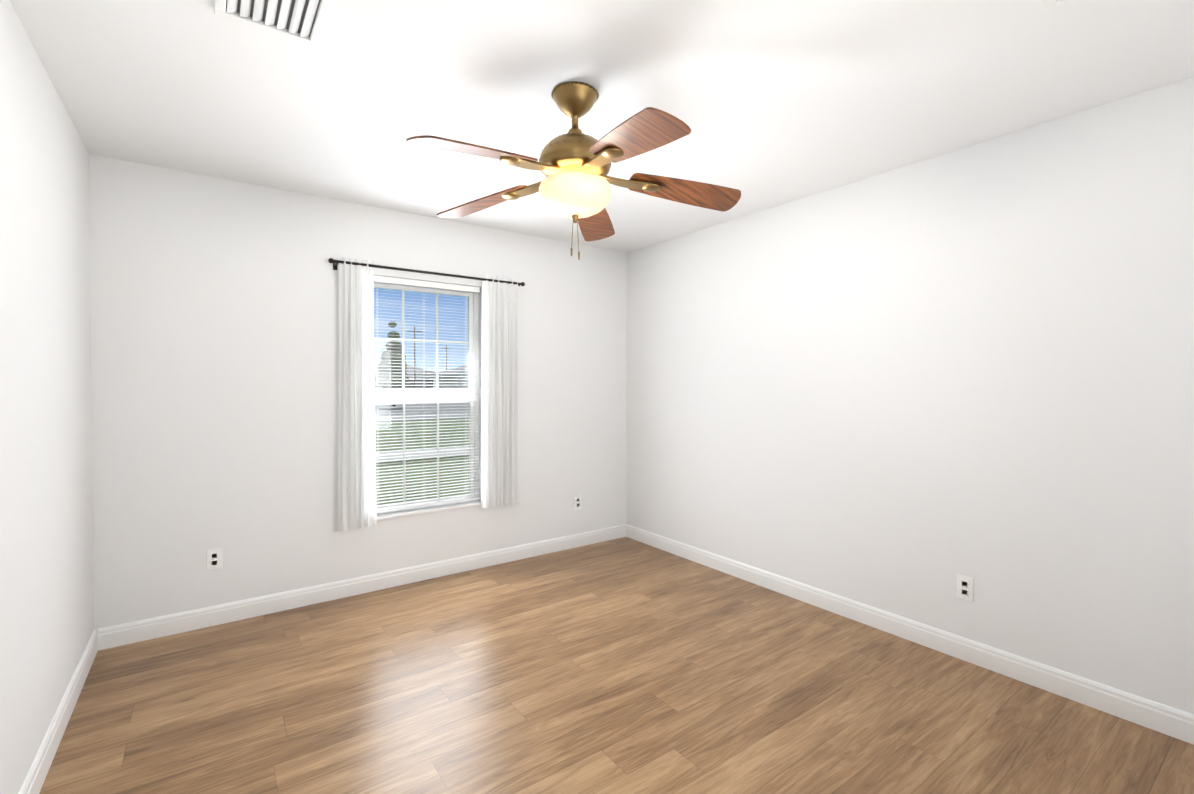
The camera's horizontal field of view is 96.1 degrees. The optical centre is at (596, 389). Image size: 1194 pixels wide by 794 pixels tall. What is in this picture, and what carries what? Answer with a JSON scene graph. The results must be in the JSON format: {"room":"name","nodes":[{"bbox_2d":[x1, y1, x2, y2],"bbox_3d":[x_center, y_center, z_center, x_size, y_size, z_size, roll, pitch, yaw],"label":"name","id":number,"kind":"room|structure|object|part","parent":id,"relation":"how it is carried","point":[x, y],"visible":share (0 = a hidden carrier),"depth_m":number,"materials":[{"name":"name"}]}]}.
{"room":"empty bedroom","nodes":[
{"label":"empty bedroom","id":0,"kind":"room"},
{"bbox_2d":[0,0,93,793],"bbox_3d":[-1.471,0.086,1.115,0.150,2.440,3.950,-1,1,-36],"label":"wall","id":1,"kind":"structure","parent":0,"point":[46,571],"depth_m":1.82,"materials":[{"name":"white paint"}]},
{"bbox_2d":[19,629,97,793],"bbox_3d":[-1.405,1.253,1.177,0.014,0.105,3.650,-1,1,-36],"label":"baseboard","id":2,"kind":"structure","parent":1,"relation":"attached to","point":[39,769],"depth_m":1.97,"materials":[{"name":"white wood"}]},
{"bbox_2d":[89,154,625,633],"bbox_3d":[-1.159,0.055,3.689,3.380,2.440,0.150,-1,1,-36],"label":"wall","id":3,"kind":"structure","parent":0,"point":[215,356],"depth_m":3.07,"materials":[{"name":"white paint"}]},
{"bbox_2d":[206,548,221,570],"bbox_3d":[-2.088,0.924,2.928,0.070,0.114,0.008,-1,1,-36],"label":"electrical outlet","id":4,"kind":"object","parent":3,"relation":"attached to","point":[213,559],"visible":1,"depth_m":2.92,"materials":[{"name":"white plastic"}]},
{"bbox_2d":[98,524,625,650],"bbox_3d":[-1.111,1.223,3.637,3.352,0.105,0.014,-1,1,-36],"label":"baseboard","id":5,"kind":"structure","parent":3,"relation":"attached to","point":[146,629],"depth_m":3.25,"materials":[{"name":"white"}]},
{"bbox_2d":[373,282,478,513],"bbox_3d":[-1.210,0.045,3.689,0.823,1.560,0.060,-1,1,-36],"label":"window","id":6,"kind":"structure","parent":3,"relation":"in","point":[448,396],"depth_m":3.75,"materials":[{"name":"white plastic"}]},
{"bbox_2d":[373,275,479,512],"bbox_3d":[-1.170,0.030,3.633,0.799,1.525,0.044,-1,1,-36],"label":"window blinds","id":7,"kind":"object","parent":6,"relation":"attached to","point":[377,280],"visible":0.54,"depth_m":3.64,"materials":[{"name":"white plastic"}]},
{"bbox_2d":[328,258,524,285],"bbox_3d":[-1.079,-0.764,3.594,1.316,0.060,0.080,-1,1,-36],"label":"curtain rod","id":8,"kind":"object","parent":3,"relation":"attached to","point":[333,261],"visible":0.98,"depth_m":3.48,"materials":[{"name":"brown metal"}]},
{"bbox_2d":[338,257,376,530],"bbox_3d":[-1.472,0.025,3.288,0.221,1.650,0.046,-1,1,-36],"label":"window curtain","id":9,"kind":"object","parent":8,"relation":"hanging from","point":[357,507],"visible":1,"depth_m":3.29,"materials":[{"name":"fabric"}]},
{"bbox_2d":[481,275,519,507],"bbox_3d":[-0.692,0.013,3.854,0.298,1.640,0.046,-1,1,-36],"label":"window curtain","id":10,"kind":"object","parent":8,"relation":"hanging from","point":[500,476],"visible":1,"depth_m":3.85,"materials":[{"name":"fabric"}]},
{"bbox_2d":[377,500,480,519],"bbox_3d":[-1.165,0.817,3.635,0.847,0.018,0.095,-1,1,-36],"label":"window sill","id":11,"kind":"structure","parent":3,"relation":"attached to","point":[425,510],"depth_m":3.62,"materials":[{"name":"white"}]},
{"bbox_2d":[574,495,580,509],"bbox_3d":[-0.154,0.907,4.332,0.070,0.114,0.008,-1,1,-36],"label":"electrical outlet","id":12,"kind":"object","parent":3,"relation":"attached to","point":[577,501],"visible":1,"depth_m":4.33,"materials":[{"name":"white plastic"}]},
{"bbox_2d":[9,0,1193,252],"bbox_3d":[-0.043,-1.196,2.136,3.680,0.100,3.950,-1,1,-36],"label":"ceiling","id":13,"kind":"structure","parent":0,"point":[773,102],"depth_m":2.01,"materials":[{"name":"white paint"}]},
{"bbox_2d":[214,0,333,47],"bbox_3d":[-0.919,-1.131,1.532,0.280,0.016,0.390,-1,1,-36],"label":"ceiling vent","id":14,"kind":"object","parent":13,"relation":"in","point":[303,21],"visible":0.98,"depth_m":1.62,"materials":[{"name":"white metal"}]},
{"bbox_2d":[406,81,740,259],"bbox_3d":[-0.092,-0.825,2.045,1.267,0.640,1.268,-1,1,-36],"label":"fan","id":15,"kind":"object","parent":13,"relation":"hanging from","point":[573,165],"visible":1,"depth_m":1.99,"materials":[{"name":"brown wood"}]},
{"bbox_3d":[-0.390,-0.787,1.762,0.452,0.088,0.193,-1,1,-36],"label":"blade","id":16,"kind":"part","parent":15,"relation":"part of","materials":[{"name":"brown wood"}]},
{"bbox_3d":[-0.483,-0.793,2.276,0.299,0.088,0.434,-1,1,-36],"label":"blade","id":17,"kind":"part","parent":15,"relation":"part of","materials":[{"name":"brown wood"}]},
{"bbox_3d":[-0.085,-0.966,2.078,0.280,0.360,0.280,-1,1,-36],"label":"motor","id":18,"kind":"part","parent":15,"relation":"part of","materials":[{"name":"gold metal"}]},
{"bbox_3d":[-0.085,-0.738,2.080,0.280,0.126,0.280,-1,1,-36],"label":"lamp shade","id":19,"kind":"part","parent":15,"relation":"part of","materials":[{"name":"beige glass"}]},
{"bbox_3d":[-0.015,-0.796,2.520,0.385,0.088,0.381,-1,1,-36],"label":"blade","id":20,"kind":"part","parent":15,"relation":"part of","materials":[{"name":"brown wood"}]},
{"bbox_3d":[0.106,-0.786,1.683,0.194,0.088,0.449,-1,1,-36],"label":"blade","id":21,"kind":"part","parent":15,"relation":"part of","materials":[{"name":"brown wood"}]},
{"bbox_3d":[0.354,-0.791,2.143,0.430,0.088,0.302,-1,1,-36],"label":"blade","id":22,"kind":"part","parent":15,"relation":"part of","materials":[{"name":"brown wood"}]},
{"bbox_2d":[1040,0,1066,8],"bbox_3d":[1.331,-1.129,1.250,0.410,0.012,0.550,-1,1,-36],"label":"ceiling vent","id":23,"kind":"object","parent":13,"relation":"in","point":[1047,4],"visible":0.88,"depth_m":1.56,"materials":[{"name":"white"}]},
{"bbox_2d":[39,537,1193,793],"bbox_3d":[-0.043,1.343,2.167,3.680,0.100,3.950,-1,1,-36],"label":"floor","id":24,"kind":"structure","parent":0,"point":[625,665],"depth_m":2.20,"materials":[{"name":"wood"}]},
{"bbox_2d":[626,76,1193,713],"bbox_3d":[1.385,0.061,3.188,0.150,2.440,3.950,-1,1,-36],"label":"wall","id":25,"kind":"structure","parent":0,"point":[912,390],"depth_m":2.55,"materials":[{"name":"white paint"}]},
{"bbox_2d":[626,524,1193,744],"bbox_3d":[1.319,1.229,3.154,0.014,0.105,3.650,-1,1,-36],"label":"baseboard","id":26,"kind":"structure","parent":25,"relation":"attached to","point":[1161,718],"depth_m":2.55,"materials":[{"name":"white wood"}]},
{"bbox_2d":[956,574,972,601],"bbox_3d":[1.753,0.944,2.558,0.008,0.114,0.070,-1,1,-36],"label":"electrical outlet","id":27,"kind":"object","parent":25,"relation":"attached to","point":[964,587],"visible":1,"depth_m":2.56,"materials":[{"name":"white plastic"}]},
{"label":"outside","id":28,"kind":"structure","parent":0,"visible":0},
{"bbox_2d":[375,418,468,504],"bbox_3d":[-41.793,0.570,107.861,220.000,0.200,216.130,-1,1,-36],"label":"ground","id":29,"kind":"structure","parent":28,"point":[414,426],"depth_m":12.00,"materials":[{"name":"green plant"}]},
{"bbox_2d":[374,322,468,462],"bbox_3d":[0.894,-3.127,66.037,240.000,8.200,80.900,-1,1,-36],"label":"scenery","id":30,"kind":"structure","parent":29,"relation":"on","point":[385,379],"depth_m":39.86,"materials":[{"name":"grey concrete"}]}
]}

